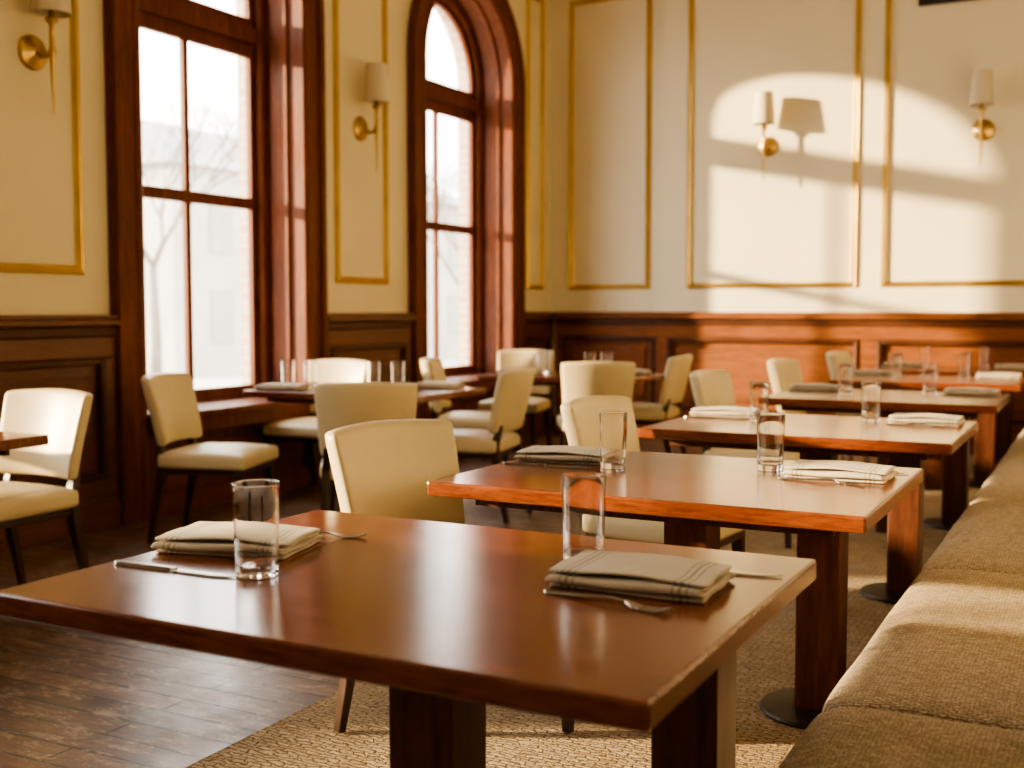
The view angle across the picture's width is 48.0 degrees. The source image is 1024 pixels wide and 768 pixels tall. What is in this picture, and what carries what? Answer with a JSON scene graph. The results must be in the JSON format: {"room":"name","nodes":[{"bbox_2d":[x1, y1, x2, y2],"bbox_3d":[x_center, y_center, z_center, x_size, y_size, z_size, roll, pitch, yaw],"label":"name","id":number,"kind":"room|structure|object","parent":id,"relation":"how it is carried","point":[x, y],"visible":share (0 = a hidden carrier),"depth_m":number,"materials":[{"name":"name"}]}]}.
{"room":"restaurant","nodes":[
{"label":"restaurant","id":0,"kind":"room"},
{"bbox_2d":[0,0,549,327],"bbox_3d":[-2.763,-1.435,5.188,0.370,4.500,13.200,2,4,27],"label":"wall","id":1,"kind":"structure","parent":0,"point":[37,219],"depth_m":6.01,"materials":[{"name":"beige paint"}]},
{"bbox_2d":[0,0,84,274],"bbox_3d":[-2.368,-1.856,5.491,0.026,2.640,0.750,2,4,27],"label":"trim","id":2,"kind":"structure","parent":1,"relation":"attached to","point":[79,269],"depth_m":5.82,"materials":[{"name":"gold metal"}]},
{"bbox_2d":[17,0,71,113],"bbox_3d":[-2.233,-1.669,5.540,0.232,0.740,0.184,2,4,27],"label":"wall sconce","id":3,"kind":"object","parent":1,"relation":"attached to","point":[32,52],"visible":1,"depth_m":5.54,"materials":[{"name":"gold metal"}]},
{"bbox_2d":[0,326,115,486],"bbox_3d":[-2.357,0.127,5.617,0.050,0.805,1.090,2,4,27],"label":"trim","id":4,"kind":"structure","parent":1,"relation":"attached to","point":[86,331],"depth_m":5.88,"materials":[{"name":"brown wood"}]},
{"bbox_2d":[0,315,120,552],"bbox_3d":[-2.344,0.228,5.616,0.080,1.125,1.090,2,4,27],"label":"wainscoting","id":5,"kind":"structure","parent":1,"relation":"attached to","point":[100,504],"depth_m":5.84,"materials":[{"name":"brown wood"}]},
{"bbox_2d":[103,0,327,525],"bbox_3d":[-1.801,-1.286,6.877,0.490,3.980,1.820,2,4,27],"label":"window","id":6,"kind":"structure","parent":1,"relation":"in","point":[281,43],"depth_m":7.28,"materials":[{"name":"brown wood"}]},
{"bbox_2d":[332,0,389,284],"bbox_3d":[-1.045,-2.024,8.027,0.026,2.640,0.640,2,4,27],"label":"trim","id":7,"kind":"structure","parent":1,"relation":"attached to","point":[335,3],"depth_m":7.84,"materials":[{"name":"gold metal"}]},
{"bbox_2d":[353,62,389,171],"bbox_3d":[-0.959,-1.840,7.982,0.232,0.740,0.184,2,4,27],"label":"wall sconce","id":8,"kind":"object","parent":1,"relation":"attached to","point":[376,87],"visible":1,"depth_m":7.91,"materials":[{"name":"beige fabric"}]},
{"bbox_2d":[328,313,416,382],"bbox_3d":[-1.000,0.057,8.192,0.080,1.125,1.090,2,4,27],"label":"trim","id":9,"kind":"structure","parent":1,"relation":"attached to","point":[397,335],"depth_m":8.22,"materials":[{"name":"brown wood"}]},
{"bbox_2d":[407,0,525,437],"bbox_3d":[-0.457,-1.456,9.452,0.490,3.980,1.820,2,4,27],"label":"window","id":10,"kind":"structure","parent":1,"relation":"in","point":[493,107],"depth_m":9.96,"materials":[{"name":"brown wood"}]},
{"bbox_2d":[526,0,544,289],"bbox_3d":[0.215,-2.183,10.443,0.026,2.640,0.340,2,4,27],"label":"trim","id":11,"kind":"structure","parent":1,"relation":"attached to","point":[542,2],"depth_m":10.45,"materials":[{"name":"gold metal"}]},
{"bbox_2d":[525,312,554,436],"bbox_3d":[0.242,-0.100,10.573,0.080,1.125,0.650,2,4,27],"label":"trim","id":12,"kind":"structure","parent":1,"relation":"attached to","point":[535,330],"depth_m":10.59,"materials":[{"name":"brown wood"}]},
{"bbox_2d":[235,0,468,384],"bbox_3d":[-2.986,-1.742,5.284,0.128,5.100,13.800,2,4,27],"label":"wall","id":13,"kind":"structure","parent":0,"point":[460,63],"depth_m":10.03,"materials":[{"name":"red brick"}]},
{"bbox_2d":[0,431,973,767],"bbox_3d":[-0.361,0.950,3.980,5.750,0.100,13.400,2,4,27],"label":"floor","id":14,"kind":"structure","parent":0,"point":[69,698],"depth_m":3.56,"materials":[{"name":"brown wood"}]},
{"bbox_2d":[0,431,48,455],"bbox_3d":[-2.367,0.540,4.118,1.120,0.700,0.800,2,4,27],"label":"dining table","id":15,"kind":"object","parent":14,"relation":"on","point":[9,441],"visible":1,"depth_m":4.13,"materials":[{"name":"brown wood"}]},
{"bbox_2d":[0,388,92,584],"bbox_3d":[-1.971,0.449,4.483,0.470,0.831,0.584,2,4,27],"label":"dining chair","id":16,"kind":"object","parent":14,"relation":"on","point":[62,415],"visible":0.96,"depth_m":4.57,"materials":[{"name":"beige leather"}]},
{"bbox_2d":[141,372,278,543],"bbox_3d":[-1.534,0.362,5.800,0.584,0.831,0.470,1,4,9],"label":"dining chair","id":17,"kind":"object","parent":14,"relation":"on","point":[170,397],"visible":0.98,"depth_m":5.66,"materials":[{"name":"beige leather"}]},
{"bbox_2d":[263,359,366,484],"bbox_3d":[-1.204,0.267,7.235,0.470,0.831,0.584,2,4,25],"label":"dining chair","id":18,"kind":"object","parent":14,"relation":"on","point":[304,429],"visible":0.44,"depth_m":7.29,"materials":[{"name":"beige leather"}]},
{"bbox_2d":[243,382,485,511],"bbox_3d":[-0.833,0.377,6.583,1.120,0.700,0.800,2,4,27],"label":"dining table","id":19,"kind":"object","parent":14,"relation":"on","point":[306,396],"visible":0.2,"depth_m":6.38,"materials":[{"name":"brown wood"}]},
{"bbox_2d":[253,383,310,390],"bbox_3d":[-1.299,0.015,6.486,0.270,0.035,0.189,1,4,17],"label":"folded napkin","id":20,"kind":"object","parent":19,"relation":"on","point":[270,386],"visible":1,"depth_m":6.43,"materials":[{"name":"fabric"}]},
{"bbox_2d":[281,360,294,382],"bbox_3d":[-1.296,-0.058,6.660,0.079,0.157,0.079,2,4,27],"label":"drinking glass","id":21,"kind":"object","parent":19,"relation":"on","point":[287,366],"visible":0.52,"depth_m":6.63,"materials":[{"name":"clear glass"}]},
{"bbox_2d":[304,360,316,387],"bbox_3d":[-1.170,-0.059,6.685,0.079,0.157,0.079,2,4,27],"label":"drinking glass","id":22,"kind":"object","parent":19,"relation":"on","point":[310,366],"visible":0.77,"depth_m":6.65,"materials":[{"name":"clear glass"}]},
{"bbox_2d":[367,361,380,381],"bbox_3d":[-0.788,-0.051,6.554,0.079,0.157,0.079,2,4,27],"label":"drinking glass","id":23,"kind":"object","parent":19,"relation":"on","point":[373,367],"visible":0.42,"depth_m":6.52,"materials":[{"name":"clear glass"}]},
{"bbox_2d":[391,361,404,382],"bbox_3d":[-0.653,-0.054,6.596,0.079,0.157,0.079,2,4,27],"label":"drinking glass","id":24,"kind":"object","parent":19,"relation":"on","point":[397,367],"visible":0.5,"depth_m":6.56,"materials":[{"name":"clear glass"}]},
{"bbox_2d":[415,381,465,388],"bbox_3d":[-0.420,0.006,6.614,0.270,0.035,0.189,1,4,19],"label":"folded napkin","id":25,"kind":"object","parent":19,"relation":"on","point":[439,384],"visible":0.94,"depth_m":6.55,"materials":[{"name":"fabric"}]},
{"bbox_2d":[314,382,417,510],"bbox_3d":[-0.674,0.388,5.413,0.471,0.831,0.584,0,4,-4],"label":"dining chair","id":26,"kind":"object","parent":14,"relation":"on","point":[337,405],"visible":0.38,"depth_m":5.14,"materials":[{"name":"beige leather"}]},
{"bbox_2d":[420,357,507,462],"bbox_3d":[-0.313,0.242,7.611,0.584,0.831,0.471,0,4,5],"label":"dining chair","id":27,"kind":"object","parent":14,"relation":"on","point":[432,369],"visible":0.5,"depth_m":7.42,"materials":[{"name":"beige leather"}]},
{"bbox_2d":[453,367,534,523],"bbox_3d":[-0.173,0.320,6.429,0.584,0.831,0.470,1,4,19],"label":"dining chair","id":28,"kind":"object","parent":14,"relation":"on","point":[513,387],"visible":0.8,"depth_m":6.22,"materials":[{"name":"beige leather"}]},
{"bbox_2d":[478,349,554,459],"bbox_3d":[0.050,0.155,8.927,0.471,0.831,0.584,1,4,17],"label":"dining chair","id":29,"kind":"object","parent":14,"relation":"on","point":[519,358],"visible":0.54,"depth_m":9.02,"materials":[{"name":"beige leather"}]},
{"bbox_2d":[478,369,664,386],"bbox_3d":[0.444,0.278,8.080,1.120,0.700,0.800,2,4,27],"label":"dining table","id":30,"kind":"object","parent":14,"relation":"on","point":[552,377],"visible":0.16,"depth_m":7.85,"materials":[{"name":"brown wood"}]},
{"bbox_2d":[496,369,540,373],"bbox_3d":[0.041,-0.087,8.017,0.270,0.035,0.189,2,4,22],"label":"folded napkin","id":31,"kind":"object","parent":30,"relation":"on","point":[502,370],"visible":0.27,"depth_m":7.99,"materials":[{"name":"fabric"}]},
{"bbox_2d":[537,351,547,373],"bbox_3d":[0.213,-0.153,8.104,0.079,0.157,0.079,2,4,27],"label":"drinking glass","id":32,"kind":"object","parent":30,"relation":"on","point":[542,356],"visible":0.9,"depth_m":8.07,"materials":[{"name":"clear glass"}]},
{"bbox_2d":[584,352,594,360],"bbox_3d":[0.531,-0.138,7.871,0.079,0.157,0.079,2,4,27],"label":"drinking glass","id":33,"kind":"object","parent":30,"relation":"on","point":[588,356],"visible":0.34,"depth_m":7.84,"materials":[{"name":"clear glass"}]},
{"bbox_2d":[601,352,611,360],"bbox_3d":[0.647,-0.138,7.878,0.079,0.157,0.079,2,4,27],"label":"drinking glass","id":34,"kind":"object","parent":30,"relation":"on","point":[605,356],"visible":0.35,"depth_m":7.84,"materials":[{"name":"clear glass"}]},
{"bbox_2d":[635,369,650,374],"bbox_3d":[0.820,-0.088,8.040,0.270,0.035,0.189,2,4,22],"label":"folded napkin","id":35,"kind":"object","parent":30,"relation":"on","point":[637,371],"visible":0.38,"depth_m":7.97,"materials":[{"name":"fabric"}]},
{"bbox_2d":[185,455,997,767],"bbox_3d":[1.025,0.851,4.634,1.660,0.009,10.050,2,4,27],"label":"jute rug","id":36,"kind":"object","parent":14,"relation":"on","point":[306,738],"visible":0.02,"depth_m":3.15,"materials":[{"name":"beige wicker"}]},
{"bbox_2d":[0,510,816,767],"bbox_3d":[-0.131,0.670,1.985,1.110,0.700,0.895,2,4,27],"label":"dining table","id":37,"kind":"object","parent":36,"relation":"on","point":[456,620],"visible":0.89,"depth_m":1.73,"materials":[{"name":"brown wood"}]},
{"bbox_2d":[114,560,237,576],"bbox_3d":[-0.579,0.317,1.965,0.262,0.007,0.022,2,4,25],"label":"table knife","id":38,"kind":"object","parent":37,"relation":"on","point":[126,563],"visible":1,"depth_m":1.97,"materials":[{"name":"metal"}]},
{"bbox_2d":[151,521,323,558],"bbox_3d":[-0.513,0.290,2.157,0.270,0.035,0.189,1,4,13],"label":"folded napkin","id":39,"kind":"object","parent":37,"relation":"on","point":[201,537],"visible":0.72,"depth_m":2.11,"materials":[{"name":"fabric"}]},
{"bbox_2d":[231,479,279,578],"bbox_3d":[-0.430,0.243,1.935,0.079,0.157,0.079,2,4,27],"label":"drinking glass","id":40,"kind":"object","parent":37,"relation":"on","point":[255,502],"visible":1,"depth_m":1.91,"materials":[{"name":"clear glass"}]},
{"bbox_2d":[319,531,366,537],"bbox_3d":[-0.396,0.294,2.258,0.223,0.012,0.025,0,4,1],"label":"fork","id":41,"kind":"object","parent":37,"relation":"on","point":[323,532],"visible":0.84,"depth_m":2.25,"materials":[{"name":"metal"}]},
{"bbox_2d":[562,471,606,559],"bbox_3d":[0.127,0.237,2.029,0.079,0.157,0.079,2,4,27],"label":"drinking glass","id":42,"kind":"object","parent":37,"relation":"on","point":[583,492],"visible":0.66,"depth_m":2.00,"materials":[{"name":"clear glass"}]},
{"bbox_2d":[544,588,671,612],"bbox_3d":[0.142,0.328,1.756,0.223,0.012,0.025,3,5,37],"label":"fork","id":43,"kind":"object","parent":37,"relation":"on","point":[636,606],"visible":1,"depth_m":1.74,"materials":[{"name":"metal"}]},
{"bbox_2d":[545,550,735,602],"bbox_3d":[0.208,0.308,1.872,0.270,0.035,0.189,2,4,25],"label":"folded napkin","id":44,"kind":"object","parent":37,"relation":"on","point":[657,576],"visible":1,"depth_m":1.83,"materials":[{"name":"fabric"}]},
{"bbox_2d":[729,570,782,576],"bbox_3d":[0.330,0.317,1.966,0.262,0.007,0.022,2,4,23],"label":"table knife","id":45,"kind":"object","parent":37,"relation":"on","point":[733,571],"visible":0.35,"depth_m":1.93,"materials":[{"name":"metal"}]},
{"bbox_2d":[325,419,573,733],"bbox_3d":[-0.172,0.529,3.104,0.584,0.831,0.471,3,5,39],"label":"dining chair","id":46,"kind":"object","parent":36,"relation":"on","point":[379,467],"visible":0.34,"depth_m":3.20,"materials":[{"name":"beige leather"}]},
{"bbox_2d":[561,396,744,551],"bbox_3d":[0.485,0.469,4.010,0.584,0.831,0.471,2,4,31],"label":"dining chair","id":47,"kind":"object","parent":36,"relation":"on","point":[580,415],"visible":0.3,"depth_m":3.93,"materials":[{"name":"beige leather"}]},
{"bbox_2d":[427,450,922,728],"bbox_3d":[0.479,0.592,3.153,1.110,0.700,0.905,2,4,27],"label":"dining table","id":48,"kind":"object","parent":36,"relation":"on","point":[694,496],"visible":0.61,"depth_m":3.00,"materials":[{"name":"brown wood"}]},
{"bbox_2d":[502,461,589,467],"bbox_3d":[0.096,0.231,3.268,0.262,0.007,0.022,1,4,21],"label":"table knife","id":49,"kind":"object","parent":48,"relation":"on","point":[504,462],"visible":1,"depth_m":3.28,"materials":[{"name":"metal"}]},
{"bbox_2d":[514,445,600,464],"bbox_3d":[0.158,0.207,3.400,0.270,0.035,0.189,1,4,19],"label":"folded napkin","id":50,"kind":"object","parent":48,"relation":"on","point":[549,454],"visible":0.88,"depth_m":3.34,"materials":[{"name":"fabric"}]},
{"bbox_2d":[599,411,626,468],"bbox_3d":[0.285,0.157,3.240,0.079,0.157,0.079,2,4,27],"label":"drinking glass","id":51,"kind":"object","parent":48,"relation":"on","point":[613,424],"visible":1,"depth_m":3.21,"materials":[{"name":"clear glass"}]},
{"bbox_2d":[756,412,785,470],"bbox_3d":[0.718,0.160,3.195,0.079,0.157,0.079,2,4,27],"label":"drinking glass","id":52,"kind":"object","parent":48,"relation":"on","point":[770,425],"visible":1,"depth_m":3.17,"materials":[{"name":"clear glass"}]},
{"bbox_2d":[778,477,864,484],"bbox_3d":[0.796,0.248,2.968,0.223,0.012,0.025,2,4,31],"label":"fork","id":53,"kind":"object","parent":48,"relation":"on","point":[838,481],"visible":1,"depth_m":2.96,"materials":[{"name":"metal"}]},
{"bbox_2d":[782,459,897,483],"bbox_3d":[0.873,0.230,3.062,0.270,0.035,0.189,2,4,27],"label":"folded napkin","id":54,"kind":"object","parent":48,"relation":"on","point":[850,471],"visible":0.99,"depth_m":3.01,"materials":[{"name":"fabric"}]},
{"bbox_2d":[690,370,799,547],"bbox_3d":[1.198,0.352,5.785,0.584,0.831,0.470,2,4,29],"label":"dining chair","id":55,"kind":"object","parent":36,"relation":"on","point":[709,387],"visible":0.39,"depth_m":5.71,"materials":[{"name":"beige leather"}]},
{"bbox_2d":[638,414,977,603],"bbox_3d":[1.172,0.505,4.481,1.110,0.700,0.905,2,4,27],"label":"dining table","id":56,"kind":"object","parent":36,"relation":"on","point":[815,437],"visible":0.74,"depth_m":4.30,"materials":[{"name":"brown wood"}]},
{"bbox_2d":[685,416,746,418],"bbox_3d":[0.832,0.137,4.680,0.262,0.007,0.022,1,4,21],"label":"table knife","id":57,"kind":"object","parent":56,"relation":"on","point":[685,416],"visible":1,"depth_m":4.69,"materials":[{"name":"metal"}]},
{"bbox_2d":[689,406,749,417],"bbox_3d":[0.892,0.115,4.807,0.270,0.035,0.189,2,4,23],"label":"folded napkin","id":58,"kind":"object","parent":56,"relation":"on","point":[712,411],"visible":0.83,"depth_m":4.75,"materials":[{"name":"fabric"}]},
{"bbox_2d":[750,381,769,421],"bbox_3d":[0.982,0.070,4.565,0.079,0.157,0.079,2,4,27],"label":"drinking glass","id":59,"kind":"object","parent":56,"relation":"on","point":[759,390],"visible":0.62,"depth_m":4.53,"materials":[{"name":"clear glass"}]},
{"bbox_2d":[861,381,881,421],"bbox_3d":[1.430,0.069,4.580,0.079,0.157,0.079,2,4,27],"label":"drinking glass","id":60,"kind":"object","parent":56,"relation":"on","point":[870,390],"visible":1,"depth_m":4.55,"materials":[{"name":"clear glass"}]},
{"bbox_2d":[885,423,945,426],"bbox_3d":[1.535,0.154,4.384,0.223,0.012,0.025,2,4,31],"label":"fork","id":61,"kind":"object","parent":56,"relation":"on","point":[885,423],"visible":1,"depth_m":4.39,"materials":[{"name":"metal"}]},
{"bbox_2d":[887,413,964,425],"bbox_3d":[1.616,0.136,4.487,0.270,0.035,0.189,2,4,27],"label":"folded napkin","id":62,"kind":"object","parent":56,"relation":"on","point":[924,418],"visible":0.99,"depth_m":4.43,"materials":[{"name":"fabric"}]},
{"bbox_2d":[767,359,868,462],"bbox_3d":[1.878,0.266,7.089,0.584,0.831,0.471,2,4,31],"label":"dining chair","id":63,"kind":"object","parent":36,"relation":"on","point":[783,373],"visible":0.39,"depth_m":7.13,"materials":[{"name":"beige leather"}]},
{"bbox_2d":[826,351,860,460],"bbox_3d":[2.587,0.182,8.362,0.584,0.831,0.471,2,4,31],"label":"dining chair","id":64,"kind":"object","parent":36,"relation":"on","point":[834,358],"visible":0.29,"depth_m":8.28,"materials":[{"name":"beige leather"}]},
{"bbox_2d":[769,389,1010,532],"bbox_3d":[1.943,0.407,5.959,1.110,0.700,0.905,2,4,27],"label":"dining table","id":65,"kind":"object","parent":36,"relation":"on","point":[955,470],"visible":0.59,"depth_m":5.78,"materials":[{"name":"brown wood"}]},
{"bbox_2d":[786,390,823,391],"bbox_3d":[1.603,0.040,6.158,0.262,0.007,0.022,1,4,21],"label":"table knife","id":66,"kind":"object","parent":65,"relation":"on","point":[786,390],"visible":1,"depth_m":6.17,"materials":[{"name":"metal"}]},
{"bbox_2d":[789,383,837,391],"bbox_3d":[1.663,0.017,6.285,0.270,0.035,0.189,2,4,23],"label":"folded napkin","id":67,"kind":"object","parent":65,"relation":"on","point":[803,386],"visible":0.91,"depth_m":6.22,"materials":[{"name":"fabric"}]},
{"bbox_2d":[838,363,853,393],"bbox_3d":[1.753,-0.028,6.043,0.079,0.157,0.079,2,4,27],"label":"drinking glass","id":68,"kind":"object","parent":65,"relation":"on","point":[845,370],"visible":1,"depth_m":6.01,"materials":[{"name":"clear glass"}]},
{"bbox_2d":[922,363,937,393],"bbox_3d":[2.201,-0.029,6.058,0.079,0.157,0.079,2,4,27],"label":"drinking glass","id":69,"kind":"object","parent":65,"relation":"on","point":[929,370],"visible":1,"depth_m":6.03,"materials":[{"name":"clear glass"}]},
{"bbox_2d":[941,394,987,396],"bbox_3d":[2.306,0.056,5.862,0.223,0.012,0.025,2,4,31],"label":"fork","id":70,"kind":"object","parent":65,"relation":"on","point":[941,394],"visible":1,"depth_m":5.85,"materials":[{"name":"metal"}]},
{"bbox_2d":[943,387,1001,395],"bbox_3d":[2.387,0.038,5.965,0.270,0.035,0.189,2,4,27],"label":"folded napkin","id":71,"kind":"object","parent":65,"relation":"on","point":[976,391],"visible":1,"depth_m":5.91,"materials":[{"name":"fabric"}]},
{"bbox_2d":[828,374,1023,489],"bbox_3d":[2.682,0.313,7.375,1.110,0.700,0.905,2,4,27],"label":"dining table","id":72,"kind":"object","parent":36,"relation":"on","point":[985,437],"visible":0.45,"depth_m":7.29,"materials":[{"name":"brown wood"}]},
{"bbox_2d":[853,370,889,375],"bbox_3d":[2.402,-0.077,7.701,0.270,0.035,0.189,2,4,23],"label":"folded napkin","id":73,"kind":"object","parent":72,"relation":"on","point":[855,372],"visible":0.87,"depth_m":7.63,"materials":[{"name":"fabric"}]},
{"bbox_2d":[890,353,902,377],"bbox_3d":[2.492,-0.122,7.459,0.079,0.157,0.079,2,4,27],"label":"drinking glass","id":74,"kind":"object","parent":72,"relation":"on","point":[896,359],"visible":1,"depth_m":7.43,"materials":[{"name":"clear glass"}]},
{"bbox_2d":[958,353,970,376],"bbox_3d":[2.940,-0.123,7.474,0.079,0.157,0.079,2,4,27],"label":"drinking glass","id":75,"kind":"object","parent":72,"relation":"on","point":[964,359],"visible":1,"depth_m":7.44,"materials":[{"name":"clear glass"}]},
{"bbox_2d":[975,372,1022,378],"bbox_3d":[3.126,-0.056,7.382,0.270,0.035,0.189,2,4,27],"label":"folded napkin","id":76,"kind":"object","parent":72,"relation":"on","point":[999,375],"visible":0.95,"depth_m":7.33,"materials":[{"name":"fabric"}]},
{"bbox_2d":[870,366,1023,463],"bbox_3d":[3.282,0.237,8.526,1.110,0.700,0.905,2,4,27],"label":"dining table","id":77,"kind":"object","parent":36,"relation":"on","point":[1004,416],"visible":0.2,"depth_m":8.57,"materials":[{"name":"brown wood"}]},
{"bbox_2d":[883,362,919,366],"bbox_3d":[3.002,-0.153,8.852,0.270,0.035,0.189,2,4,23],"label":"folded napkin","id":78,"kind":"object","parent":77,"relation":"on","point":[904,364],"visible":0.66,"depth_m":8.76,"materials":[{"name":"fabric"}]},
{"bbox_2d":[920,347,930,367],"bbox_3d":[3.092,-0.198,8.610,0.079,0.157,0.079,2,4,27],"label":"drinking glass","id":79,"kind":"object","parent":77,"relation":"on","point":[925,352],"visible":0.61,"depth_m":8.58,"materials":[{"name":"clear glass"}]},
{"bbox_2d":[979,347,989,367],"bbox_3d":[3.540,-0.199,8.625,0.079,0.157,0.079,2,4,27],"label":"drinking glass","id":80,"kind":"object","parent":77,"relation":"on","point":[984,352],"visible":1,"depth_m":8.59,"materials":[{"name":"clear glass"}]},
{"bbox_2d":[994,364,1023,368],"bbox_3d":[3.726,-0.132,8.532,0.270,0.035,0.189,2,4,27],"label":"folded napkin","id":81,"kind":"object","parent":77,"relation":"on","point":[1007,366],"visible":0.99,"depth_m":8.48,"materials":[{"name":"fabric"}]},
{"bbox_2d":[557,361,634,445],"bbox_3d":[0.535,0.256,7.402,0.471,0.831,0.584,0,4,-1],"label":"dining chair","id":82,"kind":"object","parent":14,"relation":"on","point":[585,378],"visible":0.42,"depth_m":7.13,"materials":[{"name":"beige leather"}]},
{"bbox_2d":[632,355,692,453],"bbox_3d":[0.987,0.202,8.223,0.584,0.831,0.470,2,4,22],"label":"dining chair","id":83,"kind":"object","parent":14,"relation":"on","point":[677,370],"visible":0.73,"depth_m":8.00,"materials":[{"name":"beige leather"}]},
{"bbox_2d":[778,429,1023,767],"bbox_3d":[2.136,0.429,4.055,1.001,0.930,9.900,2,4,27],"label":"banquette","id":84,"kind":"object","parent":14,"relation":"on","point":[939,683],"visible":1,"depth_m":2.24,"materials":[{"name":"beige fabric"}]},
{"bbox_2d":[778,708,1023,767],"bbox_3d":[0.532,0.667,1.412,0.607,0.133,1.236,2,4,27],"label":"seat cushion","id":85,"kind":"object","parent":84,"relation":"on","point":[836,737],"depth_m":1.85,"materials":[{"name":"beige fabric"}]},
{"bbox_2d":[822,568,1023,731],"bbox_3d":[1.103,0.595,2.507,0.607,0.133,1.236,2,4,27],"label":"seat cushion","id":86,"kind":"object","parent":84,"relation":"on","point":[951,648],"depth_m":2.32,"materials":[{"name":"beige fabric"}]},
{"bbox_2d":[921,501,1023,574],"bbox_3d":[1.675,0.522,3.603,0.607,0.133,1.236,2,4,27],"label":"seat cushion","id":87,"kind":"object","parent":84,"relation":"on","point":[988,535],"depth_m":3.46,"materials":[{"name":"beige fabric"}]},
{"bbox_2d":[970,461,1023,503],"bbox_3d":[2.246,0.450,4.698,0.607,0.133,1.236,2,4,27],"label":"seat cushion","id":88,"kind":"object","parent":84,"relation":"on","point":[1006,482],"depth_m":4.58,"materials":[{"name":"beige fabric"}]},
{"bbox_2d":[998,436,1023,464],"bbox_3d":[2.817,0.377,5.793,0.607,0.133,1.236,2,4,27],"label":"seat cushion","id":89,"kind":"object","parent":84,"relation":"on","point":[1015,452],"depth_m":5.65,"materials":[{"name":"beige fabric"}]},
{"bbox_2d":[550,0,1023,430],"bbox_3d":[2.712,-1.728,9.611,5.250,4.500,0.280,2,4,27],"label":"wall","id":90,"kind":"structure","parent":0,"point":[950,217],"depth_m":9.67,"materials":[{"name":"beige paint"}]},
{"bbox_2d":[554,312,659,432],"bbox_3d":[0.878,-0.099,10.563,1.058,1.125,0.080,2,4,27],"label":"wainscoting","id":91,"kind":"structure","parent":90,"relation":"attached to","point":[637,352],"depth_m":10.51,"materials":[{"name":"brown wood"}]},
{"bbox_2d":[556,318,659,403],"bbox_3d":[0.885,-0.200,10.569,1.058,0.805,0.050,2,4,27],"label":"trim","id":92,"kind":"structure","parent":90,"relation":"attached to","point":[622,321],"depth_m":10.50,"materials":[{"name":"brown wood"}]},
{"bbox_2d":[569,0,651,289],"bbox_3d":[0.882,-2.184,10.453,0.800,2.640,0.026,2,4,27],"label":"trim","id":93,"kind":"structure","parent":90,"relation":"attached to","point":[574,3],"depth_m":10.49,"materials":[{"name":"gold metal"}]},
{"bbox_2d":[753,91,777,180],"bbox_3d":[2.111,-2.058,9.614,0.184,0.740,0.232,2,4,27],"label":"wall sconce","id":94,"kind":"object","parent":90,"relation":"attached to","point":[764,115],"visible":1,"depth_m":9.54,"materials":[{"name":"beige fabric"}]},
{"bbox_2d":[686,0,861,288],"bbox_3d":[2.176,-2.134,9.691,1.460,2.640,0.026,2,4,27],"label":"trim","id":95,"kind":"structure","parent":90,"relation":"attached to","point":[858,16],"depth_m":9.67,"materials":[{"name":"gold metal"}]},
{"bbox_2d":[658,312,1023,454],"bbox_3d":[3.135,-0.016,9.300,4.110,1.125,0.080,2,4,27],"label":"wainscoting","id":96,"kind":"structure","parent":90,"relation":"attached to","point":[745,363],"depth_m":9.58,"materials":[{"name":"brown wood"}]},
{"bbox_2d":[660,319,1023,424],"bbox_3d":[3.142,-0.117,9.307,4.110,0.805,0.050,2,4,27],"label":"trim","id":97,"kind":"structure","parent":90,"relation":"attached to","point":[742,322],"depth_m":9.50,"materials":[{"name":"brown wood"}]},
{"bbox_2d":[918,0,971,6],"bbox_3d":[3.470,-3.067,8.952,0.580,0.180,0.030,2,4,27],"label":"air vent","id":98,"kind":"object","parent":90,"relation":"in","point":[920,2],"visible":1,"depth_m":9.02,"materials":[{"name":"black metal"}]},
{"bbox_2d":[880,0,1023,286],"bbox_3d":[3.639,-2.083,8.931,1.460,2.640,0.026,2,4,27],"label":"trim","id":99,"kind":"structure","parent":90,"relation":"attached to","point":[888,20],"depth_m":9.24,"materials":[{"name":"gold metal"}]},
{"bbox_2d":[969,69,994,167],"bbox_3d":[3.610,-2.027,8.834,0.184,0.740,0.232,2,4,27],"label":"wall sconce","id":100,"kind":"object","parent":90,"relation":"attached to","point":[982,96],"visible":1,"depth_m":8.77,"materials":[{"name":"beige fabric"}]},
{"label":"outside","id":101,"kind":"structure","parent":0,"visible":0},
{"bbox_2d":[194,358,458,388],"bbox_3d":[-24.161,-0.211,35.188,64.700,0.100,120.000,2,4,27],"label":"ground","id":102,"kind":"structure","parent":101,"point":[227,380],"depth_m":32.74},
{"bbox_2d":[142,98,238,373],"bbox_3d":[-6.303,-2.271,20.770,4.170,5.924,4.176,2,4,27],"label":"bare tree","id":103,"kind":"object","parent":102,"relation":"on","point":[155,320],"visible":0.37,"depth_m":20.91,"materials":[{"name":"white plant"}]},
{"bbox_2d":[142,119,458,377],"bbox_3d":[-10.911,-5.137,43.767,12.800,8.600,18.800,2,4,27],"label":"building","id":104,"kind":"structure","parent":102,"relation":"on","point":[215,230],"depth_m":34.59,"materials":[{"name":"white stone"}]},
{"bbox_2d":[427,162,458,365],"bbox_3d":[-1.122,-2.292,26.025,3.465,5.274,3.662,0,4,1],"label":"bare tree","id":105,"kind":"object","parent":102,"relation":"on","point":[441,205],"visible":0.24,"depth_m":25.81,"materials":[{"name":"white plant"}]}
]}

